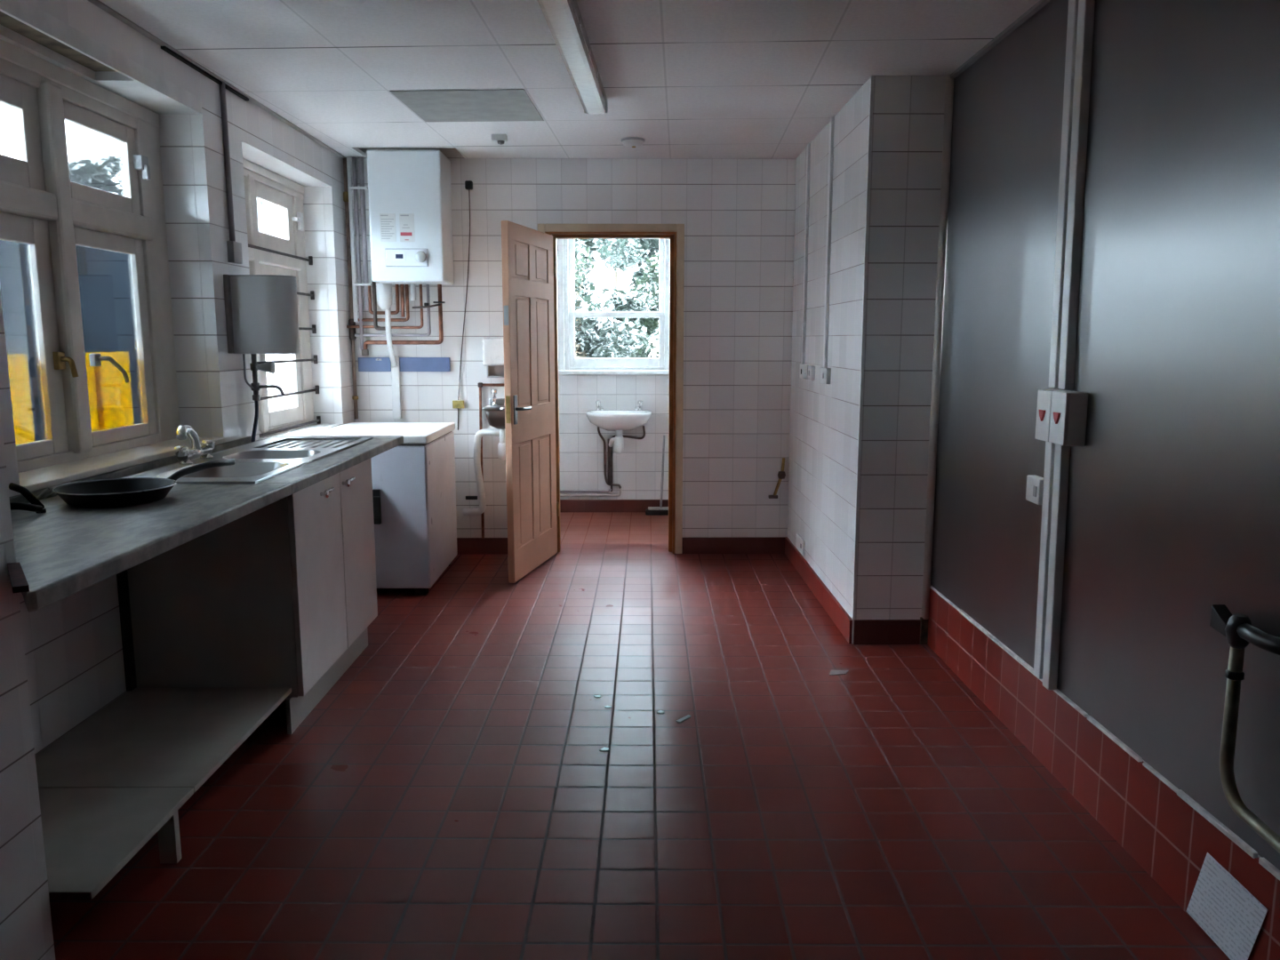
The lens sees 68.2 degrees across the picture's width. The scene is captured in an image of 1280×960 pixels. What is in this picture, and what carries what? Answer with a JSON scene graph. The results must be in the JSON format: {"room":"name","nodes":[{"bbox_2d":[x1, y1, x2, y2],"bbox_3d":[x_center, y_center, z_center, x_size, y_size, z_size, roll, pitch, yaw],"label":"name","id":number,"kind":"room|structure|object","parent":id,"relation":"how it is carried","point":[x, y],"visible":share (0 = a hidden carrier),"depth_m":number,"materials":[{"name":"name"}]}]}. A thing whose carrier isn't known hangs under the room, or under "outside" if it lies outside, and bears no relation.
{"room":"kitchen","nodes":[
{"label":"kitchen","id":0,"kind":"room"},
{"bbox_2d":[0,408,55,959],"bbox_3d":[-1.519,0.017,0.510,0.465,2.650,2.830,0,8,0],"label":"wall pier","id":1,"kind":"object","parent":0,"point":[26,927],"depth_m":1.97,"materials":[{"name":"white tile"}]},
{"bbox_2d":[0,0,354,755],"bbox_3d":[-1.924,-0.225,1.795,0.323,2.850,11.850,0,8,0],"label":"wall","id":2,"kind":"structure","parent":0,"point":[73,646],"depth_m":3.95,"materials":[{"name":"white tile"}]},
{"bbox_2d":[0,11,116,71],"bbox_3d":[-1.853,-1.394,2.915,0.136,0.030,0.850,0,8,0],"label":"trim","id":3,"kind":"structure","parent":2,"relation":"attached to","point":[6,20],"depth_m":3.02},
{"bbox_2d":[0,39,180,472],"bbox_3d":[-1.959,-0.734,3.271,0.109,1.320,1.356,0,8,0],"label":"window","id":4,"kind":"structure","parent":2,"relation":"in","point":[84,276],"depth_m":3.30,"materials":[{"name":"beige paint"}]},
{"bbox_2d":[0,0,202,114],"bbox_3d":[-1.937,-1.417,3.169,0.323,0.060,1.360,0,8,0],"label":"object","id":5,"kind":"structure","parent":2,"relation":"attached to","point":[132,81],"depth_m":3.23,"materials":[{"name":"white paint"}]},
{"bbox_2d":[18,437,225,491],"bbox_3d":[-1.909,-0.071,3.370,0.290,0.021,1.352,0,8,0],"label":"window sill","id":6,"kind":"structure","parent":2,"relation":"attached to","point":[33,480],"depth_m":3.19,"materials":[{"name":"beige paint"}]},
{"bbox_2d":[116,569,136,690],"bbox_3d":[-1.764,0.383,3.227,0.018,0.692,0.036,0,8,0],"label":"batten","id":7,"kind":"object","parent":2,"relation":"attached to","point":[122,578],"visible":0.64,"depth_m":3.24,"materials":[{"name":"grey wood"}]},
{"bbox_2d":[160,46,248,101],"bbox_3d":[-1.774,-1.663,3.892,0.016,0.010,0.780,0,8,0],"label":"trim","id":8,"kind":"structure","parent":2,"relation":"attached to","point":[164,48],"depth_m":3.81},
{"bbox_2d":[87,0,346,159],"bbox_3d":[-1.752,-1.393,2.027,0.028,0.006,7.451,0,8,0],"label":"trim","id":9,"kind":"structure","parent":2,"relation":"attached to","point":[97,3],"depth_m":3.74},
{"bbox_2d":[219,81,242,263],"bbox_3d":[-1.768,-1.319,4.075,0.030,0.750,0.090,0,8,0],"label":"cable conduit","id":10,"kind":"object","parent":2,"relation":"attached to","point":[235,255],"visible":1,"depth_m":4.07,"materials":[{"name":"grey plastic"}]},
{"bbox_2d":[223,274,300,442],"bbox_3d":[-1.652,-0.531,4.221,0.262,0.741,0.265,0,8,0],"label":"water heater","id":11,"kind":"object","parent":2,"relation":"attached to","point":[261,310],"visible":0.98,"depth_m":4.10,"materials":[{"name":"grey metal"}]},
{"bbox_2d":[242,158,314,438],"bbox_3d":[-2.005,-0.929,4.970,0.137,1.384,1.278,0,8,0],"label":"window","id":12,"kind":"structure","parent":2,"relation":"in","point":[274,203],"depth_m":5.21,"materials":[{"name":"beige paint"}]},
{"bbox_2d":[248,243,312,264],"bbox_3d":[-1.930,-1.196,4.930,0.020,0.052,1.280,0,8,0],"label":"bar","id":13,"kind":"object","parent":2,"relation":"attached to","point":[309,260],"visible":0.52,"depth_m":5.10,"materials":[{"name":"metal"}]},
{"bbox_2d":[256,354,318,364],"bbox_3d":[-1.930,-0.626,5.015,0.020,0.052,1.280,0,8,0],"label":"bar","id":14,"kind":"object","parent":2,"relation":"attached to","point":[315,359],"visible":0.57,"depth_m":5.29,"materials":[{"name":"metal"}]},
{"bbox_2d":[259,384,319,400],"bbox_3d":[-1.930,-0.448,5.042,0.020,0.052,1.280,0,8,0],"label":"bar","id":15,"kind":"object","parent":2,"relation":"attached to","point":[316,389],"visible":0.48,"depth_m":5.26,"materials":[{"name":"metal"}]},
{"bbox_2d":[259,416,320,437],"bbox_3d":[-1.930,-0.266,5.069,0.020,0.052,1.280,0,8,0],"label":"bar","id":16,"kind":"object","parent":2,"relation":"attached to","point":[317,420],"visible":0.45,"depth_m":5.24,"materials":[{"name":"metal"}]},
{"bbox_2d":[259,424,340,439],"bbox_3d":[-1.932,-0.238,5.073,0.282,0.017,1.274,0,8,0],"label":"window sill","id":17,"kind":"structure","parent":2,"relation":"attached to","point":[313,428],"depth_m":5.26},
{"bbox_2d":[296,290,314,299],"bbox_3d":[-1.930,-0.998,4.960,0.020,0.052,1.280,0,8,0],"label":"bar","id":18,"kind":"object","parent":2,"relation":"attached to","point":[311,294],"visible":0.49,"depth_m":5.55,"materials":[{"name":"metal"}]},
{"bbox_2d":[298,324,316,333],"bbox_3d":[-1.930,-0.803,4.989,0.020,0.052,1.280,0,8,0],"label":"bar","id":19,"kind":"object","parent":2,"relation":"attached to","point":[313,329],"visible":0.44,"depth_m":5.58,"materials":[{"name":"metal"}]},
{"bbox_2d":[343,158,358,419],"bbox_3d":[-1.773,-1.156,5.790,0.040,1.568,0.040,0,8,0],"label":"gas pipe","id":20,"kind":"object","parent":2,"relation":"attached to","point":[352,331],"visible":1,"depth_m":5.78,"materials":[{"name":"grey metal"}]},
{"bbox_2d":[98,0,1039,159],"bbox_3d":[-0.243,-1.219,0.777,3.670,0.020,10.101,0,8,0],"label":"ceiling","id":21,"kind":"structure","parent":0,"point":[687,78],"depth_m":3.69,"materials":[{"name":"tile"}]},
{"bbox_2d":[389,88,543,121],"bbox_3d":[-0.792,-1.755,4.445,0.597,0.003,0.600,0,8,2],"label":"ceiling vent panel","id":22,"kind":"structure","parent":21,"relation":"attached to","point":[508,105],"depth_m":4.41,"materials":[{"name":"grey metal"}]},
{"bbox_2d":[491,134,507,144],"bbox_3d":[-0.754,-1.823,5.069,0.082,0.052,0.058,0,8,0],"label":"sensor","id":23,"kind":"object","parent":21,"relation":"attached to","point":[500,139],"visible":1,"depth_m":5.04,"materials":[{"name":"white plastic"}]},
{"bbox_2d":[536,0,607,113],"bbox_3d":[-0.239,-1.559,3.372,0.108,0.074,1.852,0,8,2],"label":"fluorescent light","id":24,"kind":"object","parent":21,"relation":"attached to","point":[564,19],"visible":1,"depth_m":3.36,"materials":[{"name":"beige plastic"}]},
{"bbox_2d":[620,136,645,148],"bbox_3d":[-0.039,-1.844,5.184,0.132,0.046,0.132,0,8,0],"label":"smoke detector","id":25,"kind":"object","parent":21,"relation":"attached to","point":[632,142],"visible":1,"depth_m":5.14,"materials":[{"name":"white plastic"}]},
{"bbox_2d":[950,0,1051,78],"bbox_3d":[1.318,-1.257,1.149,0.024,0.014,5.622,0,8,0],"label":"trim","id":26,"kind":"structure","parent":21,"relation":"attached to","point":[1040,4],"depth_m":3.38,"materials":[{"name":"grey metal"}]},
{"bbox_2d":[342,147,795,537],"bbox_3d":[-0.286,-0.849,5.973,3.670,2.850,0.169,0,8,0],"label":"wall","id":27,"kind":"structure","parent":0,"point":[737,215],"depth_m":5.86,"materials":[{"name":"white tile"}]},
{"bbox_2d":[357,357,450,371],"bbox_3d":[-1.468,-0.717,5.870,0.569,0.088,0.053,0,8,0],"label":"batten","id":28,"kind":"object","parent":27,"relation":"attached to","point":[364,364],"visible":0.95,"depth_m":5.88,"materials":[{"name":"blue plastic"}]},
{"bbox_2d":[367,150,454,284],"bbox_3d":[-1.353,-1.542,5.596,0.421,0.739,0.346,0,8,0],"label":"boiler","id":29,"kind":"object","parent":27,"relation":"attached to","point":[410,191],"visible":0.99,"depth_m":5.46,"materials":[{"name":"metal"}]},
{"bbox_2d":[380,215,394,239],"bbox_3d":[-1.457,-1.461,5.455,0.075,0.134,0.001,0,8,0],"label":"print","id":30,"kind":"object","parent":29,"relation":"attached to","point":[387,221],"depth_m":5.46},
{"bbox_2d":[376,282,401,418],"bbox_3d":[-1.545,-0.785,5.807,0.096,0.828,0.156,0,8,0],"label":"pipe","id":31,"kind":"object","parent":29,"relation":"attached to","point":[384,291],"visible":0.97,"depth_m":5.80,"materials":[{"name":"white plastic"}]},
{"bbox_2d":[346,156,445,355],"bbox_3d":[-1.492,-1.345,5.722,0.605,1.175,0.061,0,8,0],"label":"pipes","id":32,"kind":"object","parent":29,"relation":"attached to","point":[366,285],"visible":0.98,"depth_m":5.75,"materials":[{"name":"orange metal"}]},
{"bbox_2d":[452,400,464,430],"bbox_3d":[-1.139,-0.407,5.938,0.072,0.186,0.015,0,8,0],"label":"outlet","id":33,"kind":"object","parent":27,"relation":"attached to","point":[458,404],"visible":1,"depth_m":5.92,"materials":[{"name":"yellow plastic"}]},
{"bbox_2d":[457,180,472,399],"bbox_3d":[-1.076,-1.153,5.812,0.126,1.324,0.044,0,8,0],"label":"cable","id":34,"kind":"object","parent":27,"relation":"attached to","point":[468,184],"visible":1,"depth_m":5.79,"materials":[{"name":"black plastic"}]},
{"bbox_2d":[465,496,477,499],"bbox_3d":[-1.073,0.113,6.019,0.075,0.023,0.009,0,8,0],"label":"air vent","id":35,"kind":"object","parent":27,"relation":"in","point":[467,497],"visible":1,"depth_m":6.01,"materials":[{"name":"black plastic"}]},
{"bbox_2d":[477,382,503,538],"bbox_3d":[-0.841,-0.118,5.975,0.342,0.992,0.025,0,8,0],"label":"supply pipe","id":36,"kind":"object","parent":27,"relation":"attached to","point":[480,385],"visible":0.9,"depth_m":5.92,"materials":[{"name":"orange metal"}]},
{"bbox_2d":[482,337,503,377],"bbox_3d":[-0.853,-0.754,5.838,0.225,0.242,0.115,0,8,0],"label":"dispenser","id":37,"kind":"object","parent":27,"relation":"attached to","point":[492,348],"visible":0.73,"depth_m":5.79,"materials":[{"name":"grey plastic"}]},
{"bbox_2d":[486,365,503,377],"bbox_3d":[-0.855,-0.671,5.850,0.170,0.075,0.115,0,8,0],"label":"tray","id":38,"kind":"object","parent":37,"relation":"on","point":[492,371],"depth_m":5.85,"materials":[{"name":"grey plastic"}]},
{"bbox_2d":[482,389,505,460],"bbox_3d":[-0.822,-0.340,5.850,0.265,0.440,0.215,0,8,0],"label":"basin","id":39,"kind":"object","parent":27,"relation":"attached to","point":[495,417],"visible":0.56,"depth_m":5.79,"materials":[{"name":"ceramic"}]},
{"bbox_2d":[463,429,499,515],"bbox_3d":[-0.984,-0.047,5.942,0.275,0.552,0.064,1,9,8],"label":"pipe","id":40,"kind":"object","parent":39,"relation":"attached to","point":[481,433],"visible":1,"depth_m":5.93,"materials":[{"name":"white plastic"}]},
{"bbox_2d":[491,389,497,406],"bbox_3d":[-0.899,-0.506,5.814,0.036,0.102,0.100,0,8,0],"label":"tap","id":41,"kind":"object","parent":39,"relation":"on","point":[494,401],"depth_m":5.83,"materials":[{"name":"silver metal"}]},
{"bbox_2d":[499,220,559,583],"bbox_3d":[-0.634,-0.457,5.549,0.158,1.980,0.790,2,9,13],"label":"door","id":42,"kind":"structure","parent":27,"relation":"in","point":[527,253],"depth_m":5.44,"materials":[{"name":"brown wood"}]},
{"bbox_2d":[544,231,676,553],"bbox_3d":[-0.166,-0.545,6.020,0.830,2.036,0.178,0,8,0],"label":"trim","id":43,"kind":"structure","parent":27,"relation":"attached to","point":[671,236],"depth_m":5.95,"materials":[{"name":"brown wood"}]},
{"bbox_2d":[537,224,684,553],"bbox_3d":[-0.177,-0.545,5.926,0.897,2.063,0.016,0,8,0],"label":"trim","id":44,"kind":"structure","parent":27,"relation":"attached to","point":[679,228],"depth_m":5.83,"materials":[{"name":"paint"}]},
{"bbox_2d":[456,536,784,554],"bbox_3d":[-0.425,0.423,6.070,2.744,0.106,0.014,0,8,0],"label":"baseboard","id":45,"kind":"structure","parent":27,"relation":"attached to","point":[691,545],"depth_m":6.07,"materials":[{"name":"red tile"}]},
{"bbox_2d":[768,457,785,498],"bbox_3d":[0.871,-0.011,5.992,0.106,0.257,0.057,0,8,0],"label":"valve","id":46,"kind":"object","parent":27,"relation":"attached to","point":[781,474],"visible":1,"depth_m":5.98,"materials":[{"name":"gold metal"}]},
{"bbox_2d":[557,280,668,499],"bbox_3d":[-0.414,-1.073,7.475,1.900,2.850,0.250,0,8,0],"label":"wall","id":47,"kind":"structure","parent":0,"point":[637,469],"depth_m":7.46,"materials":[{"name":"white tile"}]},
{"bbox_2d":[560,487,622,496],"bbox_3d":[-0.722,0.097,7.499,1.162,0.072,0.020,0,8,0],"label":"pipes","id":48,"kind":"object","parent":47,"relation":"attached to","point":[610,489],"visible":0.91,"depth_m":7.50,"materials":[{"name":"metal"}]},
{"bbox_2d":[557,239,669,369],"bbox_3d":[-0.199,-1.497,7.351,0.870,1.275,0.134,0,8,0],"label":"window","id":49,"kind":"structure","parent":47,"relation":"in","point":[567,313],"depth_m":7.36,"materials":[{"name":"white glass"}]},
{"bbox_2d":[558,369,668,374],"bbox_3d":[-0.201,-0.840,7.363,0.935,0.031,0.105,0,8,0],"label":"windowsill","id":50,"kind":"structure","parent":47,"relation":"attached to","point":[560,372],"depth_m":7.31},
{"bbox_2d":[560,499,668,511],"bbox_3d":[-0.521,0.207,7.532,1.585,0.101,0.014,0,8,0],"label":"baseboard","id":51,"kind":"structure","parent":47,"relation":"attached to","point":[565,505],"depth_m":7.53,"materials":[{"name":"red tile"}]},
{"bbox_2d":[585,400,651,491],"bbox_3d":[-0.163,-0.243,7.294,0.502,0.722,0.353,0,8,0],"label":"washbasin","id":52,"kind":"object","parent":47,"relation":"attached to","point":[617,420],"visible":1,"depth_m":7.24,"materials":[{"name":"white ceramic"}]},
{"bbox_2d":[595,400,603,410],"bbox_3d":[-0.308,-0.575,7.335,0.041,0.078,0.106,-5,10,-30],"label":"tap","id":53,"kind":"object","parent":52,"relation":"on","point":[598,403],"depth_m":7.34,"materials":[{"name":"silver metal"}]},
{"bbox_2d":[634,400,642,410],"bbox_3d":[-0.013,-0.575,7.338,0.041,0.078,0.106,5,10,29],"label":"tap","id":54,"kind":"object","parent":52,"relation":"on","point":[640,403],"depth_m":7.35,"materials":[{"name":"silver metal"}]},
{"bbox_2d":[49,512,1230,959],"bbox_3d":[-0.365,1.143,2.013,3.900,0.120,11.850,0,8,0],"label":"floor","id":55,"kind":"structure","parent":0,"point":[452,795],"depth_m":2.79,"materials":[{"name":"red tile"}]},
{"bbox_2d":[35,687,291,900],"bbox_3d":[-1.489,0.897,2.699,0.554,0.164,1.237,0,8,0],"label":"shelf","id":56,"kind":"object","parent":55,"relation":"on","point":[123,776],"visible":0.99,"depth_m":2.65,"materials":[{"name":"grey metal"}]},
{"bbox_2d":[127,458,377,734],"bbox_3d":[-1.464,0.391,3.736,0.621,0.858,1.000,0,8,0],"label":"base cabinet","id":57,"kind":"object","parent":55,"relation":"on","point":[283,593],"visible":0.88,"depth_m":3.29,"materials":[{"name":"laminate"}]},
{"bbox_2d":[7,435,403,612],"bbox_3d":[-1.459,0.002,3.191,0.628,0.068,2.905,0,8,0],"label":"countertop","id":58,"kind":"structure","parent":57,"relation":"on","point":[62,551],"depth_m":2.45,"materials":[{"name":"laminate"}]},
{"bbox_2d":[8,482,46,513],"bbox_3d":[-1.696,0.052,2.572,0.150,0.070,0.288,-3,9,-18],"label":"tongs","id":59,"kind":"object","parent":58,"relation":"on","point":[36,506],"visible":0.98,"depth_m":2.58,"materials":[{"name":"black plastic"}]},
{"bbox_2d":[35,481,78,499],"bbox_3d":[-1.710,0.028,2.837,0.055,0.036,0.248,4,9,25],"label":"spoon","id":60,"kind":"object","parent":58,"relation":"on","point":[49,489],"visible":0.2,"depth_m":2.77,"materials":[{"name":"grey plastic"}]},
{"bbox_2d":[52,458,235,507],"bbox_3d":[-1.522,0.004,2.891,0.330,0.071,0.592,0,8,0],"label":"frying pan","id":61,"kind":"object","parent":58,"relation":"on","point":[128,491],"visible":1,"depth_m":2.79,"materials":[{"name":"metal"}]},
{"bbox_2d":[174,424,215,464],"bbox_3d":[-1.689,-0.143,3.558,0.077,0.155,0.362,-1,9,-8],"label":"mixer tap","id":62,"kind":"object","parent":58,"relation":"on","point":[184,454],"visible":1,"depth_m":3.53,"materials":[{"name":"silver metal"}]},
{"bbox_2d":[121,436,373,484],"bbox_3d":[-1.498,-0.023,3.791,0.477,0.156,1.420,0,8,0],"label":"sink","id":63,"kind":"object","parent":58,"relation":"in","point":[252,465],"visible":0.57,"depth_m":3.64,"materials":[{"name":"metal"}]},
{"bbox_2d":[308,422,457,595],"bbox_3d":[-1.434,0.141,5.379,0.637,0.868,0.838,0,8,0],"label":"freezer","id":64,"kind":"object","parent":55,"relation":"on","point":[414,492],"visible":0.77,"depth_m":5.03,"materials":[{"name":"metal"}]},
{"bbox_2d":[599,747,609,751],"bbox_3d":[-0.118,0.906,3.179,0.032,0.004,0.022,2,9,10],"label":"paper scrap","id":65,"kind":"object","parent":55,"relation":"on","point":[603,748],"visible":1,"depth_m":3.17,"materials":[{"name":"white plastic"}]},
{"bbox_2d":[645,435,668,515],"bbox_3d":[0.150,-0.038,7.396,0.215,0.617,0.129,0,8,0],"label":"brush","id":66,"kind":"object","parent":55,"relation":"on","point":[660,510],"visible":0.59,"depth_m":7.40,"materials":[{"name":"grey plastic"}]},
{"bbox_2d":[675,714,691,723],"bbox_3d":[0.160,0.867,3.433,0.020,0.005,0.072,7,11,38],"label":"strip","id":67,"kind":"object","parent":55,"relation":"on","point":[684,718],"visible":1,"depth_m":3.43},
{"bbox_2d":[829,669,847,675],"bbox_3d":[0.822,0.797,3.912,0.090,0.003,0.060,0,8,0],"label":"chip","id":68,"kind":"object","parent":55,"relation":"on","point":[832,672],"visible":1,"depth_m":3.91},
{"bbox_2d":[1186,852,1268,959],"bbox_3d":[1.311,0.966,2.121,0.007,0.186,0.263,0,8,0],"label":"paper notice","id":69,"kind":"object","parent":55,"relation":"on","point":[1228,912],"visible":1,"depth_m":2.11,"materials":[{"name":"white paper"}]},
{"bbox_2d":[787,75,945,619],"bbox_3d":[1.256,-0.629,5.009,0.603,2.700,1.829,0,8,0],"label":"wall pillar","id":70,"kind":"structure","parent":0,"point":[908,124],"depth_m":4.21,"materials":[{"name":"white tile"}]},
{"bbox_2d":[795,533,804,555],"bbox_3d":[0.944,0.374,5.534,0.014,0.095,0.270,0,8,0],"label":"wall socket","id":71,"kind":"object","parent":70,"relation":"attached to","point":[799,542],"visible":1,"depth_m":5.52,"materials":[{"name":"white plastic"}]},
{"bbox_2d":[800,364,807,378],"bbox_3d":[0.937,-0.623,5.431,0.026,0.080,0.130,0,8,0],"label":"wall switch","id":72,"kind":"object","parent":70,"relation":"attached to","point":[803,367],"visible":1,"depth_m":5.37,"materials":[{"name":"white plastic"}]},
{"bbox_2d":[801,143,810,364],"bbox_3d":[0.942,-1.274,5.367,0.016,1.226,0.033,0,8,0],"label":"cable trunking","id":73,"kind":"object","parent":70,"relation":"attached to","point":[808,154],"visible":1,"depth_m":5.36,"materials":[{"name":"white plastic"}]},
{"bbox_2d":[808,365,815,380],"bbox_3d":[0.939,-0.588,5.193,0.026,0.080,0.090,0,8,0],"label":"wall switch","id":74,"kind":"object","parent":70,"relation":"attached to","point":[811,368],"visible":1,"depth_m":5.15,"materials":[{"name":"white plastic"}]},
{"bbox_2d":[784,536,852,643],"bbox_3d":[0.947,0.554,5.175,0.014,0.110,1.817,0,8,0],"label":"baseboard","id":75,"kind":"structure","parent":70,"relation":"attached to","point":[842,620],"depth_m":4.92,"materials":[{"name":"red tile"}]},
{"bbox_2d":[820,367,831,383],"bbox_3d":[0.943,-0.532,4.817,0.026,0.080,0.160,0,8,0],"label":"wall switch","id":76,"kind":"object","parent":70,"relation":"attached to","point":[825,372],"visible":0.96,"depth_m":4.76,"materials":[{"name":"grey plastic"}]},
{"bbox_2d":[823,116,834,367],"bbox_3d":[0.947,-1.182,4.751,0.016,1.226,0.040,0,8,0],"label":"cable trunking","id":77,"kind":"object","parent":70,"relation":"attached to","point":[832,118],"visible":1,"depth_m":4.73,"materials":[{"name":"white plastic"}]},
{"bbox_2d":[851,75,873,643],"bbox_3d":[0.965,-0.469,4.110,0.013,2.449,0.013,0,8,0],"label":"trim","id":78,"kind":"structure","parent":70,"relation":"attached to","point":[871,95],"depth_m":4.09,"materials":[{"name":"white plastic"}]},
{"bbox_2d":[853,619,920,644],"bbox_3d":[1.118,0.688,4.273,0.304,0.113,0.014,0,8,0],"label":"baseboard","id":79,"kind":"structure","parent":70,"relation":"attached to","point":[865,631],"depth_m":4.27,"materials":[{"name":"red tile"}]},
{"bbox_2d":[920,616,928,644],"bbox_3d":[1.284,0.682,4.271,0.039,0.125,0.018,0,8,0],"label":"trim","id":80,"kind":"structure","parent":70,"relation":"attached to","point":[924,628],"depth_m":4.26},
{"bbox_2d":[920,74,954,619],"bbox_3d":[1.287,-0.527,4.094,0.034,2.329,0.034,0,8,0],"label":"trim","id":81,"kind":"structure","parent":70,"relation":"attached to","point":[949,82],"depth_m":4.07,"materials":[{"name":"beige paint"}]},
{"bbox_3d":[1.470,0.016,0.178,0.257,2.850,8.522,0,8,0],"label":"wall","id":82,"kind":"structure","parent":0,"visible":0},
{"bbox_2d":[930,0,1068,668],"bbox_3d":[1.310,-0.516,3.495,0.003,2.171,1.193,0,8,0],"label":"wall panel","id":83,"kind":"object","parent":82,"relation":"attached to","point":[1008,104],"visible":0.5,"depth_m":3.46,"materials":[{"name":"grey metal"}]},
{"bbox_2d":[1025,475,1043,504],"bbox_3d":[1.295,0.032,3.085,0.036,0.084,0.100,0,8,0],"label":"outlet","id":84,"kind":"object","parent":83,"relation":"attached to","point":[1035,484],"visible":0.91,"depth_m":3.06,"materials":[{"name":"white plastic"}]},
{"bbox_2d":[1033,0,1078,679],"bbox_3d":[1.302,-0.435,2.947,0.024,2.170,0.105,0,8,0],"label":"cable trunking","id":85,"kind":"object","parent":83,"relation":"attached to","point":[1073,4],"visible":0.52,"depth_m":2.92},
{"bbox_2d":[927,588,1279,959],"bbox_3d":[1.328,1.026,1.480,0.012,0.268,5.602,0,8,0],"label":"baseboard","id":86,"kind":"structure","parent":82,"relation":"attached to","point":[1163,833],"depth_m":2.66,"materials":[{"name":"red tile"}]},
{"bbox_2d":[929,585,1279,880],"bbox_3d":[1.324,0.890,1.455,0.012,0.014,5.592,0,8,0],"label":"trim","id":87,"kind":"structure","parent":82,"relation":"attached to","point":[1276,872],"depth_m":2.43,"materials":[{"name":"grey metal"}]},
{"bbox_2d":[1056,0,1279,870],"bbox_3d":[1.334,-0.104,0.740,0.003,2.171,4.371,0,8,0],"label":"wall panel","id":88,"kind":"object","parent":82,"relation":"attached to","point":[1173,504],"visible":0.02,"depth_m":2.31,"materials":[{"name":"grey metal"}]},
{"bbox_2d":[1034,389,1071,441],"bbox_3d":[1.277,-0.200,2.929,0.072,0.158,0.100,0,8,0],"label":"switch","id":89,"kind":"object","parent":88,"relation":"attached to","point":[1044,407],"visible":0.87,"depth_m":2.92,"materials":[{"name":"white plastic"}]},
{"bbox_2d":[1048,391,1087,446],"bbox_3d":[1.278,-0.185,2.829,0.072,0.158,0.100,0,8,0],"label":"switch","id":90,"kind":"object","parent":88,"relation":"attached to","point":[1068,410],"visible":1,"depth_m":2.79,"materials":[{"name":"white plastic"}]},
{"bbox_2d":[1042,0,1095,689],"bbox_3d":[1.299,-0.420,2.868,0.030,2.176,0.105,0,8,0],"label":"cable trunking","id":91,"kind":"object","parent":88,"relation":"attached to","point":[1085,16],"visible":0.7,"depth_m":2.84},
{"bbox_2d":[1209,604,1279,853],"bbox_3d":[1.290,0.557,1.748,0.060,0.454,0.772,0,8,0],"label":"pipe","id":92,"kind":"object","parent":88,"relation":"attached to","point":[1238,630],"visible":1,"depth_m":2.03,"materials":[{"name":"grey metal"}]},
{"bbox_2d":[1236,623,1279,655],"bbox_3d":[1.289,0.330,1.948,0.042,0.036,0.141,-1,9,-8],"label":"pipe","id":93,"kind":"object","parent":92,"relation":"attached to","point":[1246,634],"depth_m":1.95,"materials":[{"name":"black metal"}]},
{"label":"outside","id":94,"kind":"structure","parent":0,"visible":0},
{"bbox_3d":[-5.127,-0.535,15.043,70.000,0.350,90.000,0,8,0],"label":"ground","id":95,"kind":"structure","parent":94,"visible":0},
{"bbox_2d":[574,239,647,358],"bbox_3d":[-0.862,-2.186,14.102,2.052,3.220,2.179,-8,11,-41],"label":"tree","id":96,"kind":"object","parent":95,"relation":"on","point":[616,248],"visible":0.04,"depth_m":13.52,"materials":[{"name":"green plant"}]},
{"bbox_2d":[574,282,655,358],"bbox_3d":[-0.535,-0.926,9.502,1.717,2.090,1.639,6,11,36],"label":"tree","id":97,"kind":"object","parent":95,"relation":"on","point":[593,335],"visible":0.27,"depth_m":9.13,"materials":[{"name":"green plant"}]},
{"bbox_2d":[574,241,658,358],"bbox_3d":[0.252,-1.660,12.061,2.898,2.783,2.292,4,9,26],"label":"tree","id":98,"kind":"object","parent":95,"relation":"on","point":[651,327],"visible":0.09,"depth_m":11.62,"materials":[{"name":"green plant"}]},
{"bbox_2d":[575,239,659,341],"bbox_3d":[-0.492,-6.066,18.457,6.263,9.606,5.723,0,8,0],"label":"tree","id":99,"kind":"object","parent":95,"relation":"on","point":[652,245],"visible":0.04,"depth_m":18.43,"materials":[{"name":"green plant"}]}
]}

